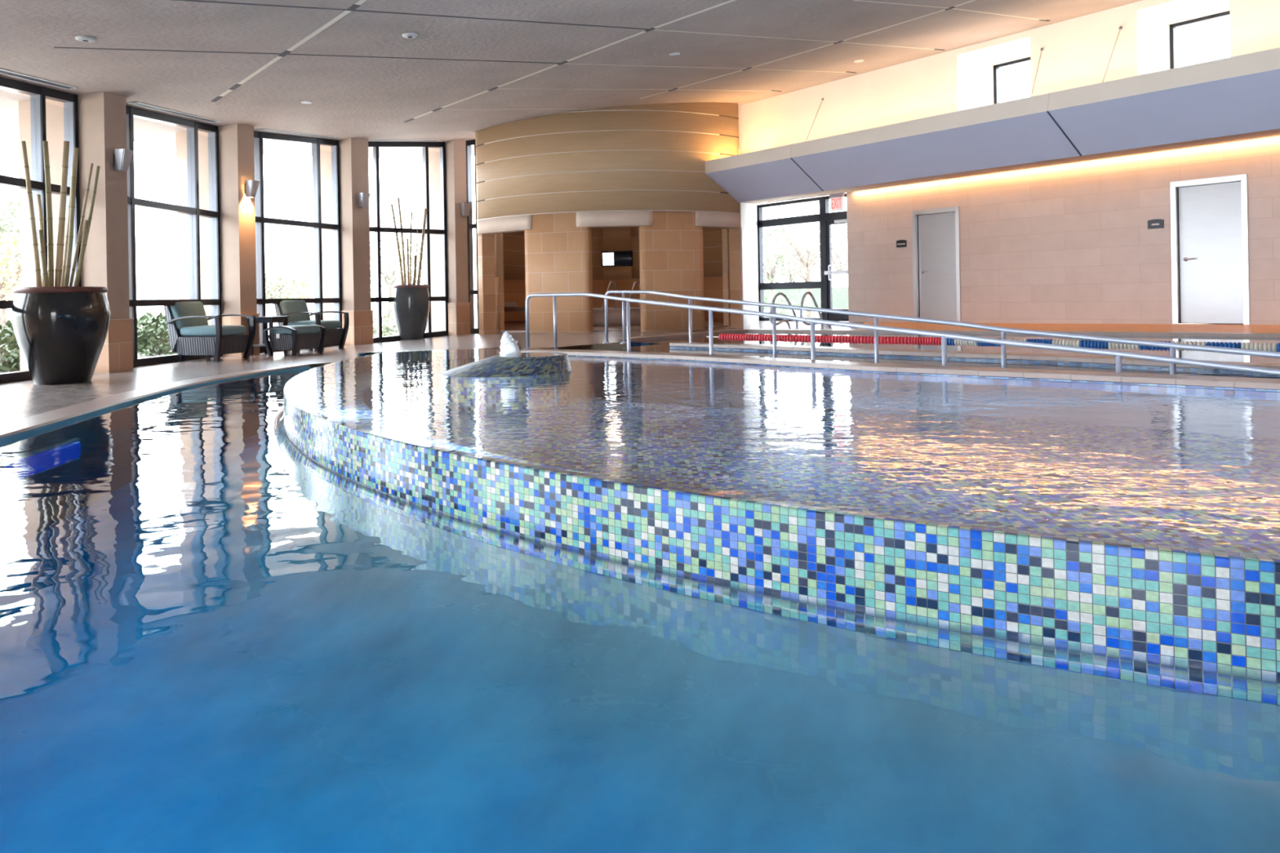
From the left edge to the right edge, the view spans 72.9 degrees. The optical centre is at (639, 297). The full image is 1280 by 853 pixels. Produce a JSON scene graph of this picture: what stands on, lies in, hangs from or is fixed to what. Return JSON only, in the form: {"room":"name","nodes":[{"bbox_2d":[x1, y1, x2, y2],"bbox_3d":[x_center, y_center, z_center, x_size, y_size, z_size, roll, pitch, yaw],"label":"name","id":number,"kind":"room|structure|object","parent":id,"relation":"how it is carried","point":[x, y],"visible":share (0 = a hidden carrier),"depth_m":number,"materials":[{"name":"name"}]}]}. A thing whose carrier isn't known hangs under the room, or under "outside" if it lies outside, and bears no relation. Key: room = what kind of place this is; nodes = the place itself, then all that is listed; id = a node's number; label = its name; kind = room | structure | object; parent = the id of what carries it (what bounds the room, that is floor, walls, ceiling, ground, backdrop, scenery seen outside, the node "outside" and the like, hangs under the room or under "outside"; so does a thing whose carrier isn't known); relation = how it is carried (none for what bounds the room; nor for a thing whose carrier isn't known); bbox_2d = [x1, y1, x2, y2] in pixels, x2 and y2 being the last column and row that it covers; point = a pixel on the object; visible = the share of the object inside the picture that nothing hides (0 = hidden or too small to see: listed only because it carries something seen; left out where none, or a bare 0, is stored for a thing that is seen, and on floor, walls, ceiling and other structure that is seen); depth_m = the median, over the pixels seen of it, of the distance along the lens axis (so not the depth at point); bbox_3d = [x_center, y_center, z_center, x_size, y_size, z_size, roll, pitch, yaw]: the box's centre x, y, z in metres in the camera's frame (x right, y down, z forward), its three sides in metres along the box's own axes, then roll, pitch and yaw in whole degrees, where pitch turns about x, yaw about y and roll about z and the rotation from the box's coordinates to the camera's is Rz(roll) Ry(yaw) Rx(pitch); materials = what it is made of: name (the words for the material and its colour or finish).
{"room":"indoor swimming pool","nodes":[
{"label":"indoor swimming pool","id":0,"kind":"room"},
{"bbox_2d":[18,91,133,373],"bbox_3d":[-7.122,-0.664,10.940,1.184,3.816,0.464,-1,0,5],"label":"wall","id":1,"kind":"structure","parent":0,"point":[102,121],"depth_m":10.75,"materials":[{"name":"paint"}]},
{"bbox_2d":[0,76,80,383],"bbox_3d":[-7.073,-0.734,9.435,0.140,3.555,2.585,-1,0,4],"label":"window","id":2,"kind":"structure","parent":1,"relation":"in","point":[38,95],"depth_m":10.13,"materials":[{"name":"brown metal"}]},
{"bbox_2d":[113,148,133,171],"bbox_3d":[-6.492,-1.718,10.881,0.182,0.260,0.186,-1,0,5],"label":"wall sconce","id":3,"kind":"object","parent":1,"relation":"attached to","point":[122,157],"visible":1,"depth_m":10.82,"materials":[{"name":"silver metal"}]},
{"bbox_2d":[125,106,222,367],"bbox_3d":[-6.843,-0.840,12.442,0.140,3.758,2.645,-1,0,5],"label":"window","id":4,"kind":"structure","parent":1,"relation":"in","point":[193,210],"depth_m":13.15,"materials":[{"name":"brown metal"}]},
{"bbox_2d":[0,364,310,554],"bbox_3d":[-3.811,1.320,3.294,0.996,0.933,16.046,-1,0,-7],"label":"coping","id":5,"kind":"object","parent":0,"point":[13,429],"visible":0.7,"depth_m":6.75,"materials":[{"name":"stone"}]},
{"bbox_2d":[0,438,80,488],"bbox_3d":[-4.161,1.143,6.053,0.060,0.170,1.000,-1,0,-9],"label":"pool light","id":6,"kind":"object","parent":5,"relation":"attached to","point":[12,473],"visible":0.69,"depth_m":5.89,"materials":[{"name":"blue glass"}]},
{"bbox_2d":[175,124,259,355],"bbox_3d":[-6.828,-0.771,13.996,1.184,4.019,0.464,-1,0,12],"label":"wall","id":7,"kind":"structure","parent":0,"point":[236,141],"depth_m":13.80,"materials":[{"name":"paint"}]},
{"bbox_2d":[244,179,259,197],"bbox_3d":[-6.209,-1.730,13.856,0.182,0.260,0.186,-1,0,12],"label":"wall sconce","id":8,"kind":"object","parent":7,"relation":"attached to","point":[251,185],"visible":1,"depth_m":13.80,"materials":[{"name":"silver metal"}]},
{"bbox_2d":[253,131,342,352],"bbox_3d":[-6.178,-0.969,15.290,0.140,3.993,2.421,-1,0,22],"label":"window","id":9,"kind":"structure","parent":7,"relation":"in","point":[317,224],"depth_m":15.87,"materials":[{"name":"brown metal"}]},
{"bbox_2d":[313,137,373,345],"bbox_3d":[-5.730,-0.906,16.671,1.184,4.251,0.464,-1,0,33],"label":"wall","id":10,"kind":"structure","parent":0,"point":[353,152],"depth_m":16.36,"materials":[{"name":"paint"}]},
{"bbox_2d":[358,192,370,207],"bbox_3d":[-5.198,-1.827,16.319,0.182,0.260,0.186,-1,0,33],"label":"wall sconce","id":11,"kind":"object","parent":10,"relation":"attached to","point":[363,197],"visible":1,"depth_m":16.27,"materials":[{"name":"silver metal"}]},
{"bbox_2d":[0,305,848,460],"bbox_3d":[44.413,0.807,6.200,289.404,1.203,392.000,-1,0,0],"label":"ground","id":12,"kind":"structure","parent":0,"point":[617,346],"depth_m":22.16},
{"bbox_2d":[0,195,21,298],"bbox_3d":[-25.943,-1.395,36.247,3.524,5.664,3.483,-1,0,0],"label":"tree","id":13,"kind":"object","parent":12,"relation":"on","point":[15,210],"visible":0.1,"depth_m":35.38,"materials":[{"name":"green plant"}]},
{"bbox_2d":[0,231,22,330],"bbox_3d":[-22.184,-0.612,30.316,4.870,3.965,4.738,-1,0,-19],"label":"tree","id":14,"kind":"object","parent":12,"relation":"on","point":[6,286],"visible":0.33,"depth_m":29.62,"materials":[{"name":"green plant"}]},
{"bbox_2d":[265,266,311,304],"bbox_3d":[-22.163,-0.230,52.190,4.731,3.202,4.543,-1,0,0],"label":"tree","id":15,"kind":"object","parent":12,"relation":"on","point":[292,287],"visible":0.66,"depth_m":51.46,"materials":[{"name":"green plant"}]},
{"bbox_2d":[268,274,314,298],"bbox_3d":[-22.632,-0.100,55.947,3.419,2.957,3.371,-1,0,0],"label":"tree","id":16,"kind":"object","parent":12,"relation":"on","point":[304,282],"visible":0.16,"depth_m":56.03,"materials":[{"name":"green plant"}]},
{"bbox_2d":[373,312,398,337],"bbox_3d":[-6.525,0.739,22.569,1.663,0.736,1.746,-1,0,0],"label":"shrub","id":17,"kind":"object","parent":12,"relation":"on","point":[388,329],"visible":0.33,"depth_m":22.26,"materials":[{"name":"green plant"}]},
{"bbox_2d":[369,232,424,315],"bbox_3d":[-13.324,-1.135,45.590,6.329,4.702,6.098,-1,0,0],"label":"tree","id":18,"kind":"object","parent":12,"relation":"on","point":[387,278],"visible":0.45,"depth_m":45.72,"materials":[{"name":"green plant"}]},
{"bbox_2d":[764,293,811,317],"bbox_3d":[4.104,0.394,25.992,2.030,1.024,2.281,-1,0,22],"label":"shrub","id":19,"kind":"object","parent":12,"relation":"on","point":[781,311],"visible":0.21,"depth_m":25.71,"materials":[{"name":"green plant"}]},
{"bbox_2d":[762,226,820,311],"bbox_3d":[7.243,-1.472,46.084,5.376,4.660,5.320,-1,0,0],"label":"tree","id":20,"kind":"object","parent":12,"relation":"on","point":[770,276],"visible":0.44,"depth_m":45.42,"materials":[{"name":"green plant"}]},
{"bbox_2d":[763,227,820,282],"bbox_3d":[10.860,-2.096,62.264,5.053,5.780,5.111,-1,0,0],"label":"tree","id":21,"kind":"object","parent":12,"relation":"on","point":[788,277],"visible":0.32,"depth_m":61.85,"materials":[{"name":"green plant"}]},
{"bbox_2d":[763,209,847,317],"bbox_3d":[6.563,-1.408,34.054,3.876,4.554,3.850,-1,0,20],"label":"tree","id":22,"kind":"object","parent":12,"relation":"on","point":[806,264],"visible":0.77,"depth_m":33.90,"materials":[{"name":"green plant"}]},
{"bbox_2d":[764,286,848,309],"bbox_3d":[10.991,0.128,58.000,8.291,1.500,1.200,-1,0,29],"label":"hedge","id":23,"kind":"object","parent":12,"relation":"on","point":[839,295],"visible":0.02,"depth_m":57.02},
{"bbox_2d":[794,207,848,287],"bbox_3d":[16.635,-3.594,74.470,7.684,8.574,7.906,-1,0,0],"label":"tree","id":24,"kind":"object","parent":12,"relation":"on","point":[839,258],"visible":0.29,"depth_m":73.88,"materials":[{"name":"green plant"}]},
{"bbox_2d":[428,139,470,335],"bbox_3d":[-4.034,-1.037,18.213,0.344,4.454,1.184,-1,0,-41],"label":"wall","id":25,"kind":"structure","parent":0,"point":[459,306],"depth_m":17.85,"materials":[{"name":"paint"}]},
{"bbox_2d":[368,141,448,342],"bbox_3d":[-4.763,-1.105,17.391,1.901,4.215,0.140,-1,0,-41],"label":"window","id":26,"kind":"structure","parent":25,"relation":"in","point":[375,145],"depth_m":17.67,"materials":[{"name":"brown metal"}]},
{"bbox_2d":[477,233,496,334],"bbox_3d":[-2.989,-0.261,16.919,0.275,2.467,0.196,-1,0,-37],"label":"wall","id":27,"kind":"structure","parent":0,"point":[486,242],"depth_m":16.84,"materials":[{"name":"tile"}]},
{"bbox_2d":[476,214,532,234],"bbox_3d":[-2.523,-1.370,16.455,1.565,0.267,0.371,-1,0,41],"label":"lintel","id":28,"kind":"object","parent":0,"point":[517,223],"visible":0.92,"depth_m":16.25,"materials":[{"name":"paint"}]},
{"bbox_2d":[524,212,593,349],"bbox_3d":[-1.475,-0.288,15.853,1.273,2.467,0.329,-1,0,19],"label":"wall","id":29,"kind":"structure","parent":0,"point":[558,252],"depth_m":15.68,"materials":[{"name":"tile"}]},
{"bbox_2d":[0,0,1142,158],"bbox_3d":[0.818,-2.859,7.750,19.535,2.647,27.500,-1,0,0],"label":"ceiling","id":30,"kind":"structure","parent":0,"point":[471,66],"depth_m":10.69,"materials":[{"name":"paint"}]},
{"bbox_2d":[0,67,78,89],"bbox_3d":[-6.835,-2.429,9.393,0.140,0.146,1.913,-1,0,4],"label":"ceiling vent","id":31,"kind":"object","parent":30,"relation":"in","point":[2,71],"visible":1,"depth_m":9.77,"materials":[{"name":"white metal"}]},
{"bbox_2d":[127,101,221,123],"bbox_3d":[-6.607,-2.632,12.392,0.140,0.152,1.957,-1,0,5],"label":"ceiling vent","id":32,"kind":"object","parent":30,"relation":"in","point":[136,103],"visible":1,"depth_m":12.27,"materials":[{"name":"white metal"}]},
{"bbox_2d":[255,128,337,138],"bbox_3d":[-5.971,-2.859,15.166,0.140,0.171,1.792,-1,0,22],"label":"ceiling vent","id":33,"kind":"object","parent":30,"relation":"in","point":[260,129],"visible":1,"depth_m":15.08,"materials":[{"name":"white metal"}]},
{"bbox_2d":[475,102,740,220],"bbox_3d":[-0.710,-2.599,16.176,5.121,2.128,1.350,-1,0,6],"label":"wall","id":34,"kind":"structure","parent":0,"point":[651,157],"depth_m":15.69,"materials":[{"name":"beige wood"}]},
{"bbox_2d":[494,226,729,280],"bbox_3d":[-0.672,-1.250,19.475,5.740,1.636,4.790,-1,0,0],"label":"wall","id":35,"kind":"structure","parent":0,"point":[509,247],"depth_m":20.65,"materials":[{"name":"beige"}]},
{"bbox_2d":[601,250,632,266],"bbox_3d":[-0.557,-0.965,21.788,0.837,0.380,0.160,-1,0,2],"label":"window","id":36,"kind":"structure","parent":35,"relation":"in","point":[624,258],"depth_m":21.83,"materials":[{"name":"black glass"}]},
{"bbox_2d":[613,252,631,265],"bbox_3d":[-0.401,-0.968,21.841,0.530,0.350,0.032,-1,0,5],"label":"blind","id":37,"kind":"object","parent":36,"relation":"attached to","point":[620,258],"depth_m":21.84,"materials":[{"name":"black"}]},
{"bbox_2d":[495,273,730,333],"bbox_3d":[-0.646,0.246,19.469,5.740,1.370,4.780,-1,0,0],"label":"wall","id":38,"kind":"structure","parent":0,"point":[506,291],"depth_m":20.45,"materials":[{"name":"stone"}]},
{"bbox_2d":[466,139,479,333],"bbox_3d":[-3.456,-1.213,18.087,0.316,4.143,0.140,-1,0,28],"label":"window","id":39,"kind":"structure","parent":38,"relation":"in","point":[470,225],"depth_m":18.09,"materials":[{"name":"brown metal"}]},
{"bbox_2d":[575,210,653,227],"bbox_3d":[-0.459,-1.406,15.672,1.381,0.267,0.359,-1,0,0],"label":"lintel","id":40,"kind":"object","parent":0,"point":[620,218],"visible":0.97,"depth_m":15.51,"materials":[{"name":"paint"}]},
{"bbox_2d":[0,320,1279,423],"bbox_3d":[1.333,0.672,7.771,24.010,0.250,30.476,-1,0,18],"label":"floor","id":41,"kind":"structure","parent":0,"point":[24,398],"depth_m":12.37,"materials":[{"name":"tile"}]},
{"bbox_2d":[11,286,110,385],"bbox_3d":[-6.294,0.412,9.444,0.897,1.039,0.897,-1,0,0],"label":"planter pot","id":42,"kind":"object","parent":41,"relation":"on","point":[60,332],"visible":1,"depth_m":9.14,"materials":[{"name":"ceramic"}]},
{"bbox_2d":[21,140,41,286],"bbox_3d":[-6.555,-0.845,9.344,0.197,1.682,0.058,-1,0,0],"label":"cane","id":43,"kind":"object","parent":42,"relation":"on","point":[34,240],"visible":0.99,"depth_m":9.32,"materials":[{"name":"brown"}]},
{"bbox_2d":[36,194,44,286],"bbox_3d":[-6.603,-0.570,9.564,0.080,1.130,0.048,-1,0,0],"label":"cane","id":44,"kind":"object","parent":42,"relation":"on","point":[38,196],"visible":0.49,"depth_m":9.55,"materials":[{"name":"brown"}]},
{"bbox_2d":[38,229,49,286],"bbox_3d":[-6.336,-0.363,9.224,0.112,0.712,0.056,-1,0,0],"label":"cane","id":45,"kind":"object","parent":42,"relation":"on","point":[45,274],"visible":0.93,"depth_m":9.21,"materials":[{"name":"brown"}]},
{"bbox_2d":[42,140,53,286],"bbox_3d":[-6.444,-0.854,9.444,0.089,1.694,0.067,-1,0,0],"label":"cane","id":46,"kind":"object","parent":42,"relation":"on","point":[46,153],"visible":0.94,"depth_m":9.42,"materials":[{"name":"brown"}]},
{"bbox_2d":[54,140,69,286],"bbox_3d":[-6.327,-0.858,9.484,0.188,1.701,0.076,-1,0,0],"label":"cane","id":47,"kind":"object","parent":42,"relation":"on","point":[60,238],"visible":0.94,"depth_m":9.46,"materials":[{"name":"brown"}]},
{"bbox_2d":[63,177,75,286],"bbox_3d":[-6.090,-0.645,9.244,0.157,1.269,0.052,-1,0,0],"label":"cane","id":48,"kind":"object","parent":42,"relation":"on","point":[68,266],"visible":0.96,"depth_m":9.23,"materials":[{"name":"brown"}]},
{"bbox_2d":[60,147,79,286],"bbox_3d":[-6.140,-0.808,9.324,0.224,1.598,0.066,-1,0,0],"label":"cane","id":49,"kind":"object","parent":42,"relation":"on","point":[75,157],"visible":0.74,"depth_m":9.30,"materials":[{"name":"brown"}]},
{"bbox_2d":[68,163,93,286],"bbox_3d":[-6.162,-0.743,9.544,0.311,1.466,0.035,-1,0,0],"label":"cane","id":50,"kind":"object","parent":42,"relation":"on","point":[82,216],"visible":0.97,"depth_m":9.53,"materials":[{"name":"brown"}]},
{"bbox_2d":[74,219,88,286],"bbox_3d":[-6.015,-0.422,9.324,0.186,0.822,0.047,-1,0,0],"label":"cane","id":51,"kind":"object","parent":42,"relation":"on","point":[86,221],"visible":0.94,"depth_m":9.31,"materials":[{"name":"brown"}]},
{"bbox_2d":[73,165,100,286],"bbox_3d":[-6.054,-0.722,9.464,0.339,1.424,0.042,-1,0,0],"label":"cane","id":52,"kind":"object","parent":42,"relation":"on","point":[90,216],"visible":0.61,"depth_m":9.45,"materials":[{"name":"brown"}]},
{"bbox_2d":[164,301,255,361],"bbox_3d":[-6.370,0.485,12.797,0.996,0.916,0.820,-1,0,12],"label":"armchair","id":53,"kind":"object","parent":41,"relation":"on","point":[189,331],"visible":0.98,"depth_m":12.56,"materials":[{"name":"wicker"}]},
{"bbox_2d":[169,301,208,329],"bbox_3d":[-6.686,0.272,12.864,0.212,0.413,0.600,-1,0,12],"label":"cushion","id":54,"kind":"object","parent":53,"relation":"on","point":[180,309],"depth_m":12.74,"materials":[{"name":"green fabric"}]},
{"bbox_2d":[179,324,246,336],"bbox_3d":[-6.286,0.495,12.779,0.700,0.170,0.600,-1,0,12],"label":"seat cushion","id":55,"kind":"object","parent":53,"relation":"on","point":[184,330],"depth_m":12.55,"materials":[{"name":"teal fabric"}]},
{"bbox_2d":[246,315,289,355],"bbox_3d":[-5.970,0.617,13.930,0.440,0.615,0.520,-1,0,7],"label":"side table","id":56,"kind":"object","parent":41,"relation":"on","point":[265,320],"visible":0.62,"depth_m":13.72,"materials":[{"name":"black wood"}]},
{"bbox_2d":[262,324,326,355],"bbox_3d":[-5.475,0.684,13.775,0.602,0.482,0.758,-1,0,19],"label":"ottoman","id":57,"kind":"object","parent":41,"relation":"on","point":[294,338],"visible":1,"depth_m":13.54,"materials":[{"name":"wicker"}]},
{"bbox_2d":[269,324,319,334],"bbox_3d":[-5.478,0.521,13.775,0.500,0.156,0.620,-1,0,19],"label":"cushion","id":58,"kind":"object","parent":57,"relation":"on","point":[301,329],"depth_m":13.55,"materials":[{"name":"teal fabric"}]},
{"bbox_2d":[274,300,349,351],"bbox_3d":[-5.751,0.474,15.126,0.996,0.916,0.820,-1,0,19],"label":"armchair","id":59,"kind":"object","parent":41,"relation":"on","point":[299,313],"visible":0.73,"depth_m":15.07,"materials":[{"name":"fabric"}]},
{"bbox_2d":[279,300,310,322],"bbox_3d":[-6.057,0.261,15.228,0.212,0.413,0.600,-1,0,19],"label":"cushion","id":60,"kind":"object","parent":59,"relation":"on","point":[285,306],"depth_m":15.13,"materials":[{"name":"green fabric"}]},
{"bbox_2d":[288,320,341,329],"bbox_3d":[-5.669,0.484,15.099,0.700,0.170,0.600,-1,0,19],"label":"seat cushion","id":61,"kind":"object","parent":59,"relation":"on","point":[329,324],"depth_m":14.94,"materials":[{"name":"teal fabric"}]},
{"bbox_2d":[391,284,429,339],"bbox_3d":[-4.598,0.300,17.415,0.732,1.092,0.732,-1,0,0],"label":"planter pot","id":62,"kind":"object","parent":41,"relation":"on","point":[411,304],"visible":0.98,"depth_m":17.14,"materials":[{"name":"ceramic"}]},
{"bbox_2d":[391,204,404,284],"bbox_3d":[-4.847,-1.010,17.335,0.246,1.724,0.053,-1,0,0],"label":"cane","id":63,"kind":"object","parent":62,"relation":"on","point":[392,206],"visible":0.97,"depth_m":17.32,"materials":[{"name":"brown"}]},
{"bbox_2d":[397,196,406,284],"bbox_3d":[-4.804,-1.086,17.495,0.155,1.872,0.058,-1,0,0],"label":"cane","id":64,"kind":"object","parent":62,"relation":"on","point":[398,199],"visible":0.92,"depth_m":17.48,"materials":[{"name":"brown"}]},
{"bbox_2d":[417,208,426,284],"bbox_3d":[-4.373,-0.967,17.375,0.239,1.624,0.067,-1,0,0],"label":"cane","id":65,"kind":"object","parent":62,"relation":"on","point":[425,209],"visible":0.97,"depth_m":17.35,"materials":[{"name":"brown"}]},
{"bbox_2d":[592,306,640,326],"bbox_3d":[-0.413,0.425,19.450,2.450,0.375,2.450,-1,0,0],"label":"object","id":66,"kind":"object","parent":41,"relation":"on","point":[615,315],"visible":0.25,"depth_m":18.29,"materials":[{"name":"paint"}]},
{"bbox_2d":[283,347,1279,706],"bbox_3d":[1.649,1.185,4.858,14.789,1.213,5.291,-1,0,38],"label":"pool","id":67,"kind":"object","parent":41,"relation":"on","point":[1163,553],"visible":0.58,"depth_m":3.11,"materials":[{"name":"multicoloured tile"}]},
{"bbox_2d":[439,352,572,411],"bbox_3d":[-1.123,1.050,7.321,1.108,1.114,1.108,-1,0,0],"label":"mound","id":68,"kind":"object","parent":67,"relation":"in","point":[524,364],"visible":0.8,"depth_m":7.02,"materials":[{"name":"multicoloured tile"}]},
{"bbox_2d":[499,331,521,355],"bbox_3d":[-1.130,0.435,7.497,0.221,0.283,0.220,-1,0,0],"label":"fountain jet","id":69,"kind":"object","parent":68,"relation":"on","point":[508,346],"visible":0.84,"depth_m":7.44,"materials":[{"name":"white liquid"}]},
{"bbox_2d":[0,369,1279,692],"bbox_3d":[1.309,1.262,2.184,19.906,0.870,9.598,-1,0,39],"label":"pool edge","id":70,"kind":"object","parent":67,"relation":"attached to","point":[259,398],"visible":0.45,"depth_m":5.46,"materials":[{"name":"tile"}]},
{"bbox_2d":[0,427,1279,852],"bbox_3d":[0.741,1.277,3.338,20.153,0.740,7.766,-1,0,36],"label":"water","id":71,"kind":"structure","parent":67,"relation":"attached to","point":[231,647],"depth_m":2.57,"materials":[{"name":"liquid"}]},
{"bbox_2d":[284,348,1279,448],"bbox_3d":[2.917,0.553,5.921,12.051,0.001,9.655,-1,0,0],"label":"water","id":72,"kind":"object","parent":67,"relation":"in","point":[396,382],"visible":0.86,"depth_m":5.27,"materials":[{"name":"liquid"}]},
{"bbox_2d":[769,292,799,328],"bbox_3d":[2.526,0.244,15.246,0.654,0.662,0.145,-1,0,-27],"label":"ladder rail","id":73,"kind":"object","parent":41,"relation":"on","point":[779,293],"visible":0.83,"depth_m":15.25,"materials":[{"name":"silver metal"}]},
{"bbox_2d":[799,291,833,329],"bbox_3d":[3.009,0.234,14.881,0.668,0.669,0.195,-1,0,-25],"label":"ladder rail","id":74,"kind":"object","parent":41,"relation":"on","point":[806,292],"visible":0.63,"depth_m":14.88,"materials":[{"name":"silver metal"}]},
{"bbox_2d":[639,210,704,331],"bbox_3d":[0.568,-0.324,15.817,1.190,2.467,0.322,-1,0,-18],"label":"wall","id":75,"kind":"structure","parent":0,"point":[671,256],"depth_m":15.66,"materials":[{"name":"tile"}]},
{"bbox_2d":[695,211,740,228],"bbox_3d":[1.392,-1.438,16.212,1.071,0.267,0.327,-1,0,-34],"label":"lintel","id":76,"kind":"object","parent":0,"point":[704,219],"visible":0.92,"depth_m":16.06,"materials":[{"name":"paint"}]},
{"bbox_2d":[728,227,743,328],"bbox_3d":[1.836,-0.212,16.535,0.054,2.200,0.274,-1,0,-43],"label":"wall","id":77,"kind":"structure","parent":0,"point":[735,260],"depth_m":16.50,"materials":[{"name":"tile"}]},
{"bbox_2d":[738,148,759,328],"bbox_3d":[2.393,-0.972,18.780,0.050,3.700,4.825,-1,0,11],"label":"wall","id":78,"kind":"structure","parent":0,"point":[748,212],"depth_m":18.39,"materials":[{"name":"paint"}]},
{"bbox_2d":[519,348,1279,437],"bbox_3d":[2.529,0.914,6.259,10.230,0.800,0.495,-1,0,43],"label":"coping","id":79,"kind":"object","parent":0,"point":[1202,381],"visible":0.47,"depth_m":5.97,"materials":[{"name":"stone"}]},
{"bbox_2d":[616,328,1279,351],"bbox_3d":[5.292,1.050,12.150,10.808,1.156,3.315,-1,0,18],"label":"coping","id":80,"kind":"object","parent":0,"point":[722,331],"visible":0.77,"depth_m":12.49,"materials":[{"name":"stone"}]},
{"bbox_2d":[622,343,1279,378],"bbox_3d":[3.161,0.563,7.205,6.814,0.001,8.484,-1,0,0],"label":"water","id":81,"kind":"object","parent":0,"point":[662,348],"visible":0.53,"depth_m":7.60,"materials":[{"name":"liquid"}]},
{"bbox_2d":[630,331,1279,364],"bbox_3d":[4.835,0.534,9.292,9.953,0.001,10.963,-1,0,0],"label":"water","id":82,"kind":"object","parent":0,"point":[891,344],"visible":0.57,"depth_m":10.26,"materials":[{"name":"liquid"}]},
{"bbox_2d":[708,333,1279,348],"bbox_3d":[4.149,0.546,10.516,8.234,0.104,0.103,-1,0,40],"label":"lane rope","id":83,"kind":"object","parent":82,"relation":"on","point":[1230,344],"visible":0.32,"depth_m":10.38,"materials":[{"name":"red"}]},
{"bbox_2d":[669,342,1279,373],"bbox_3d":[3.619,0.895,7.195,0.438,0.800,9.273,-1,0,-42],"label":"coping","id":84,"kind":"object","parent":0,"point":[936,354],"visible":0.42,"depth_m":7.78,"materials":[{"name":"stone"}]},
{"bbox_2d":[705,47,1279,204],"bbox_3d":[5.934,-2.268,13.686,4.703,0.823,18.158,-1,0,-38],"label":"soffit","id":85,"kind":"structure","parent":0,"point":[1236,98],"depth_m":11.48,"materials":[{"name":"paint"}]},
{"bbox_2d":[757,192,846,209],"bbox_3d":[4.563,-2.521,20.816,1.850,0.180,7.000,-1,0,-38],"label":"lintel","id":86,"kind":"object","parent":85,"relation":"attached to","point":[845,193],"depth_m":22.46,"materials":[{"name":"paint"}]},
{"bbox_2d":[829,192,844,211],"bbox_3d":[4.296,-2.088,18.906,0.070,0.400,0.370,-1,0,-38],"label":"exit sign","id":87,"kind":"object","parent":85,"relation":"hanging from","point":[837,199],"visible":0.98,"depth_m":18.87,"materials":[{"name":"red"}]},
{"bbox_2d":[737,0,1279,154],"bbox_3d":[6.500,-3.163,11.854,1.150,1.565,14.558,-1,0,-38],"label":"wall","id":88,"kind":"structure","parent":0,"point":[1077,52],"depth_m":12.99,"materials":[{"name":"white paint"}]},
{"bbox_2d":[993,57,1031,103],"bbox_3d":[5.999,-3.051,13.314,0.080,1.259,1.145,-1,0,-38],"label":"window","id":89,"kind":"structure","parent":88,"relation":"in","point":[996,68],"depth_m":13.71,"materials":[{"name":"brown metal"}]},
{"bbox_2d":[1169,10,1230,68],"bbox_3d":[7.535,-3.072,11.357,0.080,1.249,1.034,-1,0,-38],"label":"window","id":90,"kind":"structure","parent":88,"relation":"in","point":[1172,27],"depth_m":11.68,"materials":[{"name":"brown metal"}]},
{"bbox_2d":[846,135,1279,324],"bbox_3d":[8.933,-0.872,13.398,0.220,3.071,14.032,-1,0,-38],"label":"wall","id":91,"kind":"structure","parent":0,"point":[1071,242],"depth_m":15.11,"materials":[{"name":"tile"}]},
{"bbox_2d":[756,193,846,320],"bbox_3d":[3.967,-0.805,19.791,0.120,2.911,3.572,-1,0,-38],"label":"window","id":92,"kind":"structure","parent":91,"relation":"in","point":[824,215],"depth_m":19.94,"materials":[{"name":"brown metal"}]},
{"bbox_2d":[824,218,848,321],"bbox_3d":[4.559,-0.604,18.934,0.172,2.268,1.296,-1,0,-38],"label":"door","id":93,"kind":"structure","parent":92,"relation":"attached to","point":[832,317],"depth_m":19.38,"materials":[{"name":"brown metal"}]},
{"bbox_2d":[911,206,960,322],"bbox_3d":[5.929,-0.625,17.200,0.218,2.257,1.040,-1,0,-38],"label":"door","id":94,"kind":"structure","parent":91,"relation":"in","point":[935,232],"depth_m":17.20,"materials":[{"name":"white wood"}]},
{"bbox_2d":[1147,218,1164,229],"bbox_3d":[8.319,-1.183,13.980,0.015,0.150,0.238,-1,0,-38],"label":"room sign","id":95,"kind":"object","parent":91,"relation":"attached to","point":[1157,223],"visible":1,"depth_m":13.97,"materials":[{"name":"black plastic"}]},
{"bbox_2d":[1169,173,1249,324],"bbox_3d":[8.867,-0.714,13.455,0.218,2.258,1.044,-1,0,-38],"label":"door","id":96,"kind":"structure","parent":91,"relation":"in","point":[1210,263],"depth_m":13.44,"materials":[{"name":"white wood"}]},
{"bbox_3d":[-6.741,1.082,12.375,5.875,0.012,15.763,-1,0,0],"label":"mulch bed","id":97,"kind":"object","parent":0,"visible":0},
{"bbox_2d":[0,316,20,371],"bbox_3d":[-8.438,0.690,11.405,1.365,0.868,1.323,-1,0,0],"label":"shrub","id":98,"kind":"object","parent":97,"relation":"on","point":[6,336],"visible":0.42,"depth_m":11.33,"materials":[{"name":"green plant"}]},
{"bbox_2d":[137,311,177,355],"bbox_3d":[-8.089,0.675,14.719,1.448,0.885,1.393,-1,0,0],"label":"shrub","id":99,"kind":"object","parent":97,"relation":"on","point":[164,347],"visible":0.52,"depth_m":14.30,"materials":[{"name":"green plant"}]},
{"label":"floor","id":100,"kind":"structure","parent":0,"visible":0},
{"bbox_2d":[524,292,1279,376],"bbox_3d":[1.336,0.504,7.807,0.344,1.186,7.787,-1,0,-45],"label":"handrail","id":101,"kind":"object","parent":100,"relation":"on","point":[1118,354],"visible":0.89,"depth_m":6.87,"materials":[{"name":"silver metal"}]},
{"bbox_2d":[602,290,1279,374],"bbox_3d":[1.964,0.476,8.588,0.394,1.220,8.102,-1,0,-37],"label":"handrail","id":102,"kind":"object","parent":100,"relation":"on","point":[1172,346],"visible":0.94,"depth_m":7.53,"materials":[{"name":"silver metal"}]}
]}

